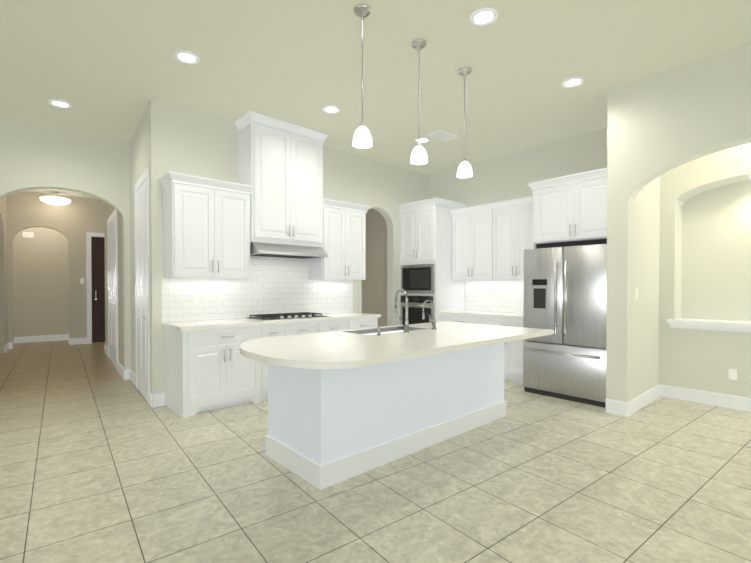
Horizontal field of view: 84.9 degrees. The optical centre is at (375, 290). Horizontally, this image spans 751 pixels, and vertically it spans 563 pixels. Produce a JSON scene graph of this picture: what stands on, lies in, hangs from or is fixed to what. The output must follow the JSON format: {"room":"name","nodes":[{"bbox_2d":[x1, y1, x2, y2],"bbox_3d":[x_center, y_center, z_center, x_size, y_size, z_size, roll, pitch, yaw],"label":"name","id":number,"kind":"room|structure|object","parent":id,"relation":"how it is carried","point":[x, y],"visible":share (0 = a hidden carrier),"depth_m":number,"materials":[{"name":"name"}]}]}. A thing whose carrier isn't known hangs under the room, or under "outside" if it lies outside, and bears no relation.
{"room":"kitchen","nodes":[
{"label":"kitchen","id":0,"kind":"room"},
{"bbox_2d":[0,196,7,352],"bbox_3d":[-6.355,-0.421,6.715,0.150,3.345,4.625,0,1,-38],"label":"wall","id":1,"kind":"structure","parent":0,"point":[3,283],"depth_m":8.12,"materials":[{"name":"beige paint"}]},
{"bbox_2d":[5,342,11,352],"bbox_3d":[-7.505,1.166,8.386,0.091,0.140,0.599,0,1,-42],"label":"baseboard","id":2,"kind":"structure","parent":1,"relation":"attached to","point":[8,346],"depth_m":8.55,"materials":[{"name":"white wood"}]},
{"bbox_2d":[13,317,16,336],"bbox_3d":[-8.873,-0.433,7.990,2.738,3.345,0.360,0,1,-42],"label":"wall","id":3,"kind":"structure","parent":0,"point":[14,318],"depth_m":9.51,"materials":[{"name":"beige paint"}]},
{"bbox_2d":[13,227,64,336],"bbox_3d":[-8.010,-0.450,9.842,1.348,3.345,0.255,0,1,-42],"label":"wall","id":4,"kind":"structure","parent":0,"point":[41,283],"depth_m":9.77,"materials":[{"name":"beige paint"}]},
{"bbox_2d":[23,232,33,237],"bbox_3d":[-8.141,-1.301,9.629,0.200,0.130,0.020,0,1,-36],"label":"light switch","id":5,"kind":"object","parent":4,"relation":"attached to","point":[28,234],"depth_m":9.63,"materials":[{"name":"white plastic"}]},
{"bbox_2d":[14,334,63,342],"bbox_3d":[-7.959,1.153,9.791,1.038,0.140,0.098,0,1,-42],"label":"baseboard","id":6,"kind":"structure","parent":4,"relation":"attached to","point":[27,339],"depth_m":9.75,"materials":[{"name":"white wood"}]},
{"bbox_2d":[7,191,103,347],"bbox_3d":[-5.904,-0.452,10.074,4.657,3.345,0.515,0,1,-42],"label":"wall","id":7,"kind":"structure","parent":0,"point":[74,220],"depth_m":9.24,"materials":[{"name":"beige paint"}]},
{"bbox_2d":[69,338,86,344],"bbox_3d":[-6.749,1.157,9.334,0.320,0.140,0.041,0,1,-42],"label":"baseboard","id":8,"kind":"structure","parent":7,"relation":"attached to","point":[73,341],"depth_m":9.33,"materials":[{"name":"white wood"}]},
{"bbox_2d":[86,232,104,343],"bbox_3d":[-6.202,-0.057,9.776,1.100,2.560,0.115,0,1,-38],"label":"door frame","id":9,"kind":"structure","parent":7,"relation":"attached to","point":[95,246],"depth_m":9.55,"materials":[{"name":"white"}]},
{"bbox_2d":[0,119,130,369],"bbox_3d":[-5.446,-0.399,4.402,5.150,3.345,0.150,0,1,-38],"label":"wall","id":10,"kind":"structure","parent":0,"point":[32,157],"depth_m":5.42,"materials":[{"name":"white paint"}]},
{"bbox_2d":[65,237,69,337],"bbox_3d":[-7.195,-0.449,9.761,0.224,3.345,0.937,0,1,-42],"label":"wall","id":11,"kind":"structure","parent":0,"point":[67,327],"depth_m":10.08,"materials":[{"name":"beige paint"}]},
{"bbox_2d":[64,334,68,342],"bbox_3d":[-7.261,1.154,9.726,0.090,0.140,0.927,0,1,-42],"label":"baseboard","id":12,"kind":"structure","parent":11,"relation":"attached to","point":[66,336],"depth_m":10.06,"materials":[{"name":"white wood"}]},
{"bbox_2d":[104,201,120,363],"bbox_3d":[-4.506,-0.426,7.214,0.457,3.345,2.897,0,1,-42],"label":"wall","id":13,"kind":"structure","parent":0,"point":[108,209],"depth_m":6.43,"materials":[{"name":"beige paint"}]},
{"bbox_2d":[104,345,107,355],"bbox_3d":[-5.219,1.170,7.972,0.082,0.140,0.839,0,1,-42],"label":"baseboard","id":14,"kind":"structure","parent":13,"relation":"attached to","point":[105,347],"depth_m":7.90,"materials":[{"name":"white wood"}]},
{"bbox_2d":[107,209,117,369],"bbox_3d":[-4.505,-0.021,7.028,0.020,2.540,1.510,0,1,-38],"label":"door","id":15,"kind":"structure","parent":13,"relation":"attached to","point":[112,256],"depth_m":6.86,"materials":[{"name":"white wood"}]},
{"bbox_2d":[117,361,134,385],"bbox_3d":[-3.583,1.189,5.887,0.086,0.140,1.442,0,1,-42],"label":"baseboard","id":16,"kind":"structure","parent":13,"relation":"attached to","point":[127,374],"depth_m":5.80,"materials":[{"name":"white wood"}]},
{"bbox_2d":[121,216,123,367],"bbox_3d":[-2.498,-0.422,6.825,2.918,3.345,0.348,0,1,-42],"label":"wall","id":17,"kind":"structure","parent":0,"point":[122,345],"depth_m":6.01,"materials":[{"name":"beige paint"}]},
{"bbox_2d":[129,108,147,373],"bbox_3d":[-2.898,-0.407,5.189,0.284,3.345,1.716,0,1,-42],"label":"wall","id":18,"kind":"structure","parent":0,"point":[138,145],"depth_m":5.51,"materials":[{"name":"beige paint"}]},
{"bbox_2d":[134,168,149,404],"bbox_3d":[-2.819,-0.042,4.923,0.133,2.620,0.998,0,1,-42],"label":"door","id":19,"kind":"structure","parent":18,"relation":"attached to","point":[142,335],"depth_m":4.86,"materials":[{"name":"white wood"}]},
{"bbox_2d":[147,99,427,406],"bbox_3d":[-0.727,-0.415,6.089,4.715,3.345,0.150,0,1,-42],"label":"wall","id":20,"kind":"structure","parent":0,"point":[182,140],"depth_m":4.91,"materials":[{"name":"white paint"}]},
{"bbox_2d":[162,171,249,278],"bbox_3d":[-1.903,-0.670,4.679,0.860,1.062,0.358,0,1,-42],"label":"upper cabinet","id":21,"kind":"object","parent":20,"relation":"attached to","point":[213,228],"depth_m":4.49,"materials":[{"name":"white wood"}]},
{"bbox_2d":[162,256,352,321],"bbox_3d":[-1.352,-0.115,5.425,2.696,0.923,0.001,0,1,-42],"label":"backsplash","id":22,"kind":"structure","parent":20,"relation":"attached to","point":[273,285],"depth_m":5.29,"materials":[{"name":"tile"}]},
{"bbox_2d":[238,111,325,246],"bbox_3d":[-1.197,-1.316,5.291,1.012,1.483,0.387,0,1,-42],"label":"upper cabinet","id":23,"kind":"object","parent":20,"relation":"attached to","point":[281,164],"depth_m":5.08,"materials":[{"name":"white wood"}]},
{"bbox_2d":[250,242,327,258],"bbox_3d":[-1.158,-0.502,5.257,0.980,0.142,0.500,0,1,-42],"label":"range hood","id":24,"kind":"object","parent":23,"relation":"attached to","point":[279,250],"visible":0.84,"depth_m":5.07,"materials":[{"name":"silver metal"}]},
{"bbox_2d":[308,199,365,279],"bbox_3d":[-0.541,-0.681,5.908,0.777,1.062,0.358,0,1,-42],"label":"upper cabinet","id":25,"kind":"object","parent":20,"relation":"attached to","point":[345,248],"depth_m":5.75,"materials":[{"name":"white wood"}]},
{"bbox_2d":[362,209,386,326],"bbox_3d":[-0.027,-0.429,7.616,0.150,3.345,1.180,0,1,-42],"label":"wall","id":26,"kind":"structure","parent":0,"point":[374,289],"depth_m":7.46,"materials":[{"name":"beige paint"}]},
{"bbox_2d":[0,340,750,562],"bbox_3d":[-3.896,1.316,5.165,19.000,0.100,25.000,0,1,-42],"label":"floor","id":27,"kind":"structure","parent":0,"point":[102,460],"depth_m":2.69,"materials":[{"name":"tile"}]},
{"bbox_2d":[165,324,261,417],"bbox_3d":[-1.808,0.834,4.601,0.841,0.875,0.622,0,1,-42],"label":"base cabinet","id":28,"kind":"object","parent":27,"relation":"on","point":[208,366],"depth_m":4.33,"materials":[{"name":"white wood"}]},
{"bbox_2d":[162,312,377,331],"bbox_3d":[-1.138,0.371,5.193,2.696,0.040,0.635,0,1,-42],"label":"countertop","id":29,"kind":"structure","parent":28,"relation":"on","point":[250,322],"depth_m":4.82,"materials":[{"name":"beige stone"}]},
{"bbox_2d":[246,312,327,320],"bbox_3d":[-1.109,0.327,5.218,0.900,0.047,0.485,0,1,-42],"label":"cooktop","id":30,"kind":"object","parent":29,"relation":"in","point":[301,315],"depth_m":5.07,"materials":[{"name":"black metal"}]},
{"bbox_2d":[262,324,289,399],"bbox_3d":[-1.392,0.830,4.976,0.434,0.875,0.622,0,1,-42],"label":"base cabinet","id":31,"kind":"object","parent":27,"relation":"on","point":[268,330],"depth_m":4.72,"materials":[{"name":"white wood"}]},
{"bbox_2d":[290,320,353,334],"bbox_3d":[-0.902,0.826,5.419,1.032,0.875,0.622,0,1,-42],"label":"base cabinet","id":32,"kind":"object","parent":27,"relation":"on","point":[318,326],"depth_m":5.21,"materials":[{"name":"white"}]},
{"bbox_2d":[354,316,380,328],"bbox_3d":[-0.395,0.822,5.877,0.622,0.875,0.622,0,1,-42],"label":"base cabinet","id":33,"kind":"object","parent":27,"relation":"on","point":[358,324],"depth_m":5.70,"materials":[{"name":"white"}]},
{"bbox_2d":[247,341,507,489],"bbox_3d":[0.179,0.843,3.642,2.416,0.873,0.758,0,1,-42],"label":"kitchen island","id":34,"kind":"object","parent":27,"relation":"on","point":[343,405],"depth_m":3.06,"materials":[{"name":"white paint"}]},
{"bbox_2d":[240,321,553,376],"bbox_3d":[0.239,0.389,3.385,2.665,0.040,1.270,0,1,-42],"label":"island countertop","id":35,"kind":"structure","parent":34,"relation":"on","point":[310,354],"depth_m":2.84,"materials":[{"name":"beige stone"}]},
{"bbox_2d":[340,325,419,336],"bbox_3d":[0.112,0.496,3.776,0.792,0.257,0.392,0,1,-42],"label":"sink","id":36,"kind":"object","parent":35,"relation":"in","point":[388,329],"depth_m":3.94,"materials":[{"name":"silver metal"}]},
{"bbox_2d":[394,289,411,332],"bbox_3d":[0.210,0.176,3.631,0.140,0.381,0.227,0,1,-42],"label":"faucet","id":37,"kind":"object","parent":35,"relation":"on","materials":[{"name":"silver metal"}]},
{"bbox_2d":[422,301,439,328],"bbox_3d":[0.489,0.227,3.841,0.102,0.276,0.155,0,1,-42],"label":"faucet","id":38,"kind":"object","parent":35,"relation":"on","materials":[{"name":"silver metal"}]},
{"bbox_2d":[397,197,466,324],"bbox_3d":[0.941,-0.095,6.922,0.821,2.690,0.843,0,1,-42],"label":"tall cabinet","id":39,"kind":"object","parent":27,"relation":"on","point":[425,249],"visible":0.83,"depth_m":6.63,"materials":[{"name":"white wood"}]},
{"bbox_2d":[442,314,475,323],"bbox_3d":[1.545,0.817,6.410,0.622,0.876,0.828,0,1,-42],"label":"base cabinet","id":40,"kind":"object","parent":27,"relation":"on","point":[445,317],"depth_m":6.27,"materials":[{"name":"white"}]},
{"bbox_2d":[476,318,525,382],"bbox_3d":[2.003,0.822,5.902,0.622,0.876,0.828,0,1,-42],"label":"base cabinet","id":41,"kind":"object","parent":27,"relation":"on","point":[513,360],"depth_m":5.61,"materials":[{"name":"white wood"}]},
{"bbox_2d":[440,310,522,317],"bbox_3d":[1.769,0.361,6.147,0.635,0.040,1.512,0,1,-42],"label":"countertop","id":42,"kind":"structure","parent":41,"relation":"on","point":[467,313],"depth_m":6.07,"materials":[{"name":"beige stone"}]},
{"bbox_2d":[523,244,606,407],"bbox_3d":[2.476,0.380,5.040,0.976,1.775,0.980,0,1,-42],"label":"fridge","id":43,"kind":"object","parent":27,"relation":"on","point":[565,294],"visible":0.83,"depth_m":4.71,"materials":[{"name":"grey metal"}]},
{"bbox_2d":[0,0,750,198],"bbox_3d":[-3.896,-2.129,5.133,19.000,0.100,25.000,0,1,-42],"label":"ceiling","id":44,"kind":"structure","parent":0,"point":[108,69],"depth_m":3.72,"materials":[{"name":"beige paint"}]},
{"bbox_2d":[40,191,70,204],"bbox_3d":[-6.850,-1.970,8.796,0.528,0.284,0.528,0,1,-42],"label":"light","id":45,"kind":"object","parent":44,"relation":"attached to","point":[55,199],"visible":1,"depth_m":8.66,"materials":[{"name":"white glass"}]},
{"bbox_2d":[48,99,71,107],"bbox_3d":[-3.500,-2.067,4.561,0.210,0.011,0.210,0,1,-42],"label":"recessed light","id":46,"kind":"object","parent":44,"relation":"in","point":[59,103],"visible":1,"depth_m":4.55,"materials":[{"name":"white"}]},
{"bbox_2d":[174,51,199,64],"bbox_3d":[-1.671,-2.058,3.639,0.210,0.011,0.210,0,1,-42],"label":"recessed light","id":47,"kind":"object","parent":44,"relation":"in","point":[186,57],"visible":1,"depth_m":3.64,"materials":[{"name":"white"}]},
{"bbox_2d":[322,105,340,113],"bbox_3d":[-0.505,-2.068,4.704,0.210,0.011,0.210,0,1,-42],"label":"recessed light","id":48,"kind":"object","parent":44,"relation":"in","point":[332,109],"visible":1,"depth_m":4.70,"materials":[{"name":"white"}]},
{"bbox_2d":[353,4,371,147],"bbox_3d":[-0.096,-1.563,3.017,0.146,0.988,0.146,0,1,-42],"label":"pendant light","id":49,"kind":"object","parent":44,"relation":"hanging from","point":[362,137],"visible":1,"depth_m":2.99,"materials":[{"name":"white glass"}]},
{"bbox_2d":[410,39,427,164],"bbox_3d":[0.364,-1.567,3.433,0.146,0.988,0.146,0,1,-42],"label":"pendant light","id":50,"kind":"object","parent":44,"relation":"hanging from","point":[419,155],"visible":1,"depth_m":3.42,"materials":[{"name":"white glass"}]},
{"bbox_2d":[415,137,429,142],"bbox_3d":[0.650,-2.078,5.693,0.210,0.011,0.210,0,1,-42],"label":"recessed light","id":51,"kind":"object","parent":44,"relation":"in","point":[424,140],"visible":0.92,"depth_m":5.69,"materials":[{"name":"white"}]},
{"bbox_2d":[427,129,457,140],"bbox_3d":[0.903,-2.074,5.503,0.380,0.015,0.220,0,1,-42],"label":"ceiling vent","id":52,"kind":"object","parent":44,"relation":"in","point":[441,134],"visible":0.98,"depth_m":5.48,"materials":[{"name":"white metal"}]},
{"bbox_2d":[457,67,472,177],"bbox_3d":[0.840,-1.571,3.861,0.146,0.988,0.146,0,1,-42],"label":"pendant light","id":53,"kind":"object","parent":44,"relation":"hanging from","point":[464,170],"visible":1,"depth_m":3.84,"materials":[{"name":"white glass"}]},
{"bbox_2d":[469,8,497,26],"bbox_3d":[0.815,-2.053,3.093,0.210,0.011,0.210,0,1,-42],"label":"recessed light","id":54,"kind":"object","parent":44,"relation":"in","point":[481,17],"visible":1,"depth_m":3.09,"materials":[{"name":"white"}]},
{"bbox_2d":[561,77,583,87],"bbox_3d":[1.963,-2.063,4.090,0.210,0.011,0.210,0,1,-42],"label":"recessed light","id":55,"kind":"object","parent":44,"relation":"in","point":[573,82],"visible":1,"depth_m":4.08,"materials":[{"name":"white"}]},
{"bbox_2d":[428,128,606,312],"bbox_3d":[2.089,-0.418,6.361,0.130,3.345,3.520,0,1,-42],"label":"wall","id":56,"kind":"structure","parent":0,"point":[504,177],"depth_m":6.17,"materials":[{"name":"white paint"}]},
{"bbox_2d":[450,204,485,280],"bbox_3d":[1.641,-0.717,6.486,0.357,1.122,0.824,0,1,-42],"label":"upper cabinet","id":57,"kind":"object","parent":56,"relation":"attached to","point":[468,223],"depth_m":6.41,"materials":[{"name":"white wood"}]},
{"bbox_2d":[464,280,523,312],"bbox_3d":[2.015,0.091,6.350,0.001,0.493,1.537,0,1,-42],"label":"backsplash","id":58,"kind":"structure","parent":56,"relation":"attached to","point":[498,295],"depth_m":6.50,"materials":[{"name":"tile"}]},
{"bbox_2d":[486,199,552,280],"bbox_3d":[2.103,-0.713,5.974,0.357,1.122,0.823,0,1,-42],"label":"upper cabinet","id":59,"kind":"object","parent":56,"relation":"attached to","point":[493,241],"depth_m":5.93,"materials":[{"name":"white wood"}]},
{"bbox_2d":[530,167,606,246],"bbox_3d":[2.626,-0.990,5.180,0.642,0.772,1.046,0,1,-42],"label":"upper cabinet","id":60,"kind":"object","parent":56,"relation":"attached to","point":[571,210],"depth_m":4.99,"materials":[{"name":"white wood"}]},
{"bbox_2d":[606,84,659,401],"bbox_3d":[3.091,-0.403,4.766,1.660,3.345,0.190,0,1,-42],"label":"wall","id":61,"kind":"structure","parent":0,"point":[646,206],"depth_m":4.27,"materials":[{"name":"beige paint"}]},
{"bbox_2d":[635,288,637,298],"bbox_3d":[2.752,0.036,4.332,0.070,0.115,0.006,0,1,-42],"label":"light switch","id":62,"kind":"object","parent":61,"relation":"attached to","point":[636,289],"depth_m":4.32,"materials":[{"name":"white plastic"}]},
{"bbox_2d":[624,384,659,416],"bbox_3d":[2.952,1.202,4.516,1.131,0.140,0.016,0,1,-42],"label":"baseboard","id":63,"kind":"structure","parent":61,"relation":"attached to","point":[631,407],"depth_m":4.43,"materials":[{"name":"white wood"}]},
{"bbox_2d":[626,45,750,402],"bbox_3d":[4.253,-0.380,2.359,0.160,3.345,4.940,0,1,-42],"label":"arch","id":64,"kind":"object","parent":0,"point":[678,117],"visible":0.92,"depth_m":3.80,"materials":[{"name":"white paint"}]},
{"bbox_2d":[659,143,750,397],"bbox_3d":[5.240,-0.389,3.250,0.500,3.345,4.940,0,1,-42],"label":"wall","id":65,"kind":"structure","parent":0,"point":[705,243],"depth_m":4.75,"materials":[{"name":"white paint"}]},
{"bbox_2d":[660,385,750,411],"bbox_3d":[5.015,1.215,3.130,0.016,0.140,4.840,0,1,-42],"label":"baseboard","id":66,"kind":"structure","parent":65,"relation":"attached to","point":[704,397],"depth_m":4.58,"materials":[{"name":"white wood"}]},
{"bbox_2d":[667,318,750,332],"bbox_3d":[4.140,0.396,4.319,0.410,0.095,1.710,0,1,-42],"label":"sill","id":67,"kind":"structure","parent":65,"relation":"attached to","point":[720,325],"depth_m":4.56,"materials":[{"name":"white"}]},
{"bbox_2d":[728,369,736,379],"bbox_3d":[3.850,0.905,4.426,0.006,0.115,0.070,0,1,-42],"label":"electrical outlet plate","id":68,"kind":"object","parent":65,"relation":"attached to","point":[732,374],"depth_m":4.42,"materials":[{"name":"white plastic"}]}
]}

